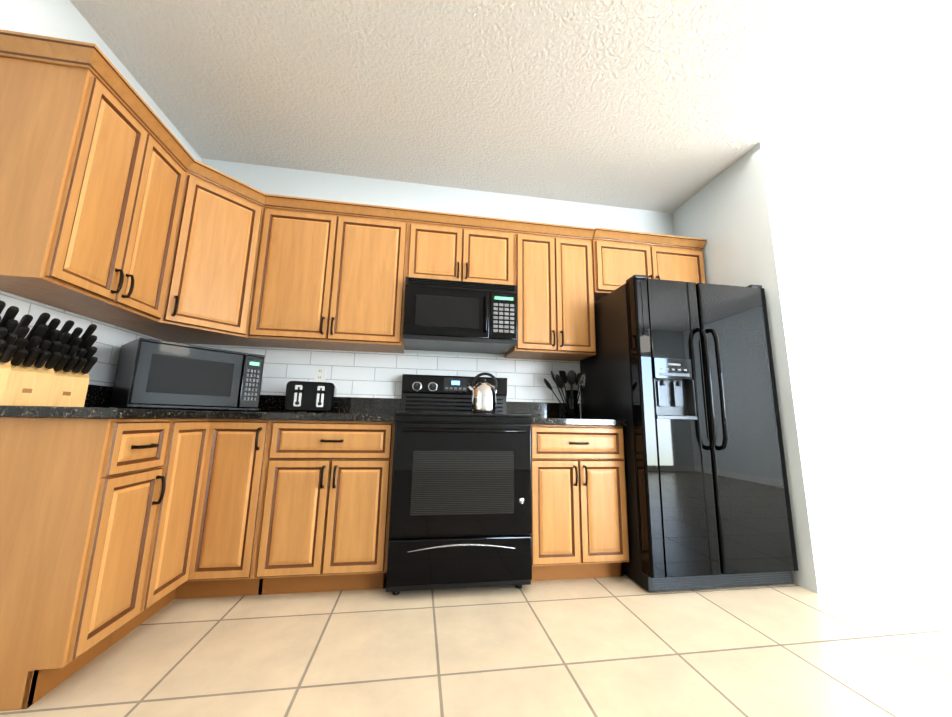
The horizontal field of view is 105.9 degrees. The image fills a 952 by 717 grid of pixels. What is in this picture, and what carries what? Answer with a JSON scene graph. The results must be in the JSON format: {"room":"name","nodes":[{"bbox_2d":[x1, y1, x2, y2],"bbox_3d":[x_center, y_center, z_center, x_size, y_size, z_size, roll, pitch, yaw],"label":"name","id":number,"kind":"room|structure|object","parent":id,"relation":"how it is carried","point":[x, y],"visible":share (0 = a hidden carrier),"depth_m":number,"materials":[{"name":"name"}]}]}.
{"room":"kitchen","nodes":[
{"label":"kitchen","id":0,"kind":"room"},
{"bbox_2d":[0,0,200,386],"bbox_3d":[-1.703,-0.562,-0.203,0.120,2.770,5.400,3,-10,-9],"label":"wall","id":1,"kind":"structure","parent":0,"point":[63,19],"depth_m":1.70,"materials":[{"name":"white paint"}]},
{"bbox_2d":[0,56,185,321],"bbox_3d":[-1.730,-0.695,1.646,0.361,0.910,0.608,3,-10,-9],"label":"upper cabinet","id":2,"kind":"object","parent":1,"relation":"attached to","point":[92,176],"visible":0.98,"depth_m":1.43,"materials":[{"name":"brown wood"}]},
{"bbox_2d":[0,532,951,716],"bbox_3d":[1.786,1.011,0.094,7.240,0.100,5.640,3,-10,-9],"label":"floor","id":3,"kind":"structure","parent":0,"point":[872,637],"depth_m":1.41,"materials":[{"name":"tile"}]},
{"bbox_2d":[0,417,169,710],"bbox_3d":[-1.582,0.654,1.289,0.656,0.876,0.305,3,-10,-9],"label":"base cabinet","id":4,"kind":"object","parent":3,"relation":"on","point":[78,500],"visible":1,"depth_m":1.20,"materials":[{"name":"brown wood"}]},
{"bbox_2d":[110,418,271,646],"bbox_3d":[-1.557,0.759,1.899,0.909,0.876,0.909,3,-10,-9],"label":"base cabinet","id":5,"kind":"object","parent":3,"relation":"on","point":[205,533],"visible":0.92,"depth_m":1.76,"materials":[{"name":"brown wood"}]},
{"bbox_2d":[0,384,211,417],"bbox_3d":[-1.601,0.160,1.479,0.652,0.159,0.570,3,-10,-9],"label":"countertop","id":6,"kind":"structure","parent":5,"relation":"on","point":[98,401],"depth_m":1.27,"materials":[{"name":"black stone"}]},
{"bbox_2d":[0,300,18,404],"bbox_3d":[-1.709,-0.023,1.243,0.226,0.362,0.122,-3,-11,25],"label":"knife block","id":7,"kind":"object","parent":6,"relation":"on","point":[8,336],"visible":1,"depth_m":1.25,"materials":[{"name":"brown wood"}]},
{"bbox_2d":[3,313,60,405],"bbox_3d":[-1.738,0.001,1.397,0.225,0.365,0.122,-3,-10,23],"label":"knife block","id":8,"kind":"object","parent":6,"relation":"on","point":[35,358],"visible":0.9,"depth_m":1.37,"materials":[{"name":"brown wood"}]},
{"bbox_2d":[48,320,97,406],"bbox_3d":[-1.765,0.025,1.550,0.226,0.369,0.122,-3,-10,21],"label":"knife block","id":9,"kind":"object","parent":6,"relation":"on","point":[75,364],"visible":0.71,"depth_m":1.53,"materials":[{"name":"brown wood"}]},
{"bbox_2d":[212,395,400,421],"bbox_3d":[-1.255,0.281,2.152,1.548,0.159,0.674,3,-10,-9],"label":"countertop","id":10,"kind":"structure","parent":5,"relation":"on","point":[271,407],"depth_m":2.44,"materials":[{"name":"black stone"}]},
{"bbox_2d":[110,338,264,411],"bbox_3d":[-1.631,0.127,2.070,0.402,0.347,0.580,-6,-12,36],"label":"countertop microwave","id":11,"kind":"object","parent":10,"relation":"on","point":[151,373],"visible":0.96,"depth_m":1.90,"materials":[{"name":"black metal"}]},
{"bbox_2d":[284,381,336,413],"bbox_3d":[-1.045,0.251,2.285,0.275,0.197,0.289,4,-10,-18],"label":"toaster","id":12,"kind":"object","parent":10,"relation":"on","point":[304,396],"visible":0.94,"depth_m":2.18,"materials":[{"name":"black"}]},
{"bbox_2d":[254,420,394,594],"bbox_3d":[-0.813,0.813,2.134,0.634,0.876,0.656,3,-10,-9],"label":"base cabinet","id":13,"kind":"object","parent":3,"relation":"on","point":[325,520],"visible":0.98,"depth_m":1.86,"materials":[{"name":"brown wood"}]},
{"bbox_2d":[386,374,531,594],"bbox_3d":[-0.112,0.673,2.217,0.756,1.205,0.750,3,-10,-9],"label":"stove","id":14,"kind":"object","parent":3,"relation":"on","point":[461,504],"visible":0.88,"depth_m":1.90,"materials":[{"name":"black metal"}]},
{"bbox_2d":[465,372,497,413],"bbox_3d":[0.032,0.202,2.118,0.196,0.242,0.148,-1,-10,11],"label":"kettle","id":15,"kind":"object","parent":14,"relation":"on","point":[483,397],"visible":0.96,"depth_m":2.06,"materials":[{"name":"silver metal"}]},
{"bbox_2d":[530,424,629,580],"bbox_3d":[0.551,0.874,2.343,0.600,0.876,0.656,3,-10,-9],"label":"base cabinet","id":16,"kind":"object","parent":3,"relation":"on","point":[579,518],"visible":0.9,"depth_m":2.07,"materials":[{"name":"brown wood"}]},
{"bbox_2d":[506,401,625,425],"bbox_3d":[0.559,0.365,2.441,0.601,0.159,0.649,3,-10,-9],"label":"countertop","id":17,"kind":"structure","parent":16,"relation":"on","point":[541,412],"depth_m":2.71,"materials":[{"name":"black stone"}]},
{"bbox_2d":[544,370,584,418],"bbox_3d":[0.650,0.254,2.589,0.326,0.357,0.222,3,-10,-9],"label":"utensil crock","id":18,"kind":"object","parent":17,"relation":"on","point":[571,400],"visible":0.96,"depth_m":2.57,"materials":[{"name":"black"}]},
{"bbox_2d":[580,274,798,591],"bbox_3d":[1.329,0.443,2.428,0.912,1.784,0.854,3,-10,-9],"label":"refrigerator","id":19,"kind":"object","parent":3,"relation":"on","point":[680,378],"visible":1,"depth_m":2.08,"materials":[{"name":"black metal"}]},
{"bbox_2d":[70,0,951,244],"bbox_3d":[1.840,-1.818,0.574,7.240,0.100,5.640,3,-10,-9],"label":"ceiling","id":20,"kind":"structure","parent":0,"point":[672,106],"depth_m":2.08,"materials":[{"name":"white paint"}]},
{"bbox_2d":[182,158,951,535],"bbox_3d":[1.382,0.045,3.023,7.240,2.770,0.120,3,-10,-9],"label":"wall","id":21,"kind":"structure","parent":0,"point":[876,324],"depth_m":3.19,"materials":[{"name":"white paint"}]},
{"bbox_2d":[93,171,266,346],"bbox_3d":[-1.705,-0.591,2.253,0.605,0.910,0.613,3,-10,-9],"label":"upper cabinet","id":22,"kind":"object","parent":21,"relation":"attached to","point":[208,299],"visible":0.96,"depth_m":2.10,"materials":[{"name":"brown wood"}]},
{"bbox_2d":[0,29,706,249],"bbox_3d":[-0.027,-1.050,2.104,3.831,0.067,0.965,3,-10,-9],"label":"crown molding","id":23,"kind":"structure","parent":22,"relation":"attached to","point":[96,62],"depth_m":2.23,"materials":[{"name":"brown wood"}]},
{"bbox_2d":[314,366,325,381],"bbox_3d":[-1.105,0.112,2.547,0.072,0.115,0.008,3,-10,-9],"label":"electrical outlet plate","id":24,"kind":"object","parent":21,"relation":"attached to","point":[320,373],"visible":0.88,"depth_m":2.55,"materials":[{"name":"white plastic"}]},
{"bbox_2d":[248,208,408,352],"bbox_3d":[-0.960,-0.536,2.492,0.938,0.910,0.361,3,-10,-9],"label":"upper cabinet","id":25,"kind":"object","parent":21,"relation":"attached to","point":[323,281],"visible":0.98,"depth_m":2.35,"materials":[{"name":"brown wood"}]},
{"bbox_2d":[406,222,514,284],"bbox_3d":[-0.117,-0.718,2.658,0.760,0.465,0.361,3,-10,-9],"label":"upper cabinet","id":26,"kind":"object","parent":21,"relation":"attached to","point":[444,252],"visible":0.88,"depth_m":2.52,"materials":[{"name":"brown wood"}]},
{"bbox_2d":[402,277,516,353],"bbox_3d":[-0.118,-0.288,2.540,0.756,0.414,0.430,3,-10,-9],"label":"over-the-range microwave","id":27,"kind":"object","parent":26,"relation":"attached to","point":[456,316],"visible":1,"depth_m":2.38,"materials":[{"name":"black"}]},
{"bbox_2d":[504,233,595,360],"bbox_3d":[0.553,-0.468,2.724,0.601,0.910,0.361,3,-10,-9],"label":"upper cabinet","id":28,"kind":"object","parent":21,"relation":"attached to","point":[553,279],"visible":0.96,"depth_m":2.58,"materials":[{"name":"brown wood"}]},
{"bbox_2d":[592,239,705,302],"bbox_3d":[1.312,-0.665,2.868,0.920,0.445,0.371,3,-10,-9],"label":"upper cabinet","id":29,"kind":"object","parent":21,"relation":"attached to","point":[616,265],"visible":0.46,"depth_m":2.72,"materials":[{"name":"brown wood"}]},
{"bbox_2d":[672,142,836,593],"bbox_3d":[1.873,-0.016,2.609,0.120,2.770,0.860,3,-10,-9],"label":"wall","id":30,"kind":"structure","parent":0,"point":[733,214],"depth_m":2.29,"materials":[{"name":"white paint"}]},
{"bbox_2d":[946,244,951,268],"bbox_3d":[5.329,-0.245,0.871,0.120,2.770,5.400,3,-10,-9],"label":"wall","id":31,"kind":"structure","parent":0,"point":[949,247],"depth_m":3.69,"materials":[{"name":"white paint"}]}
]}

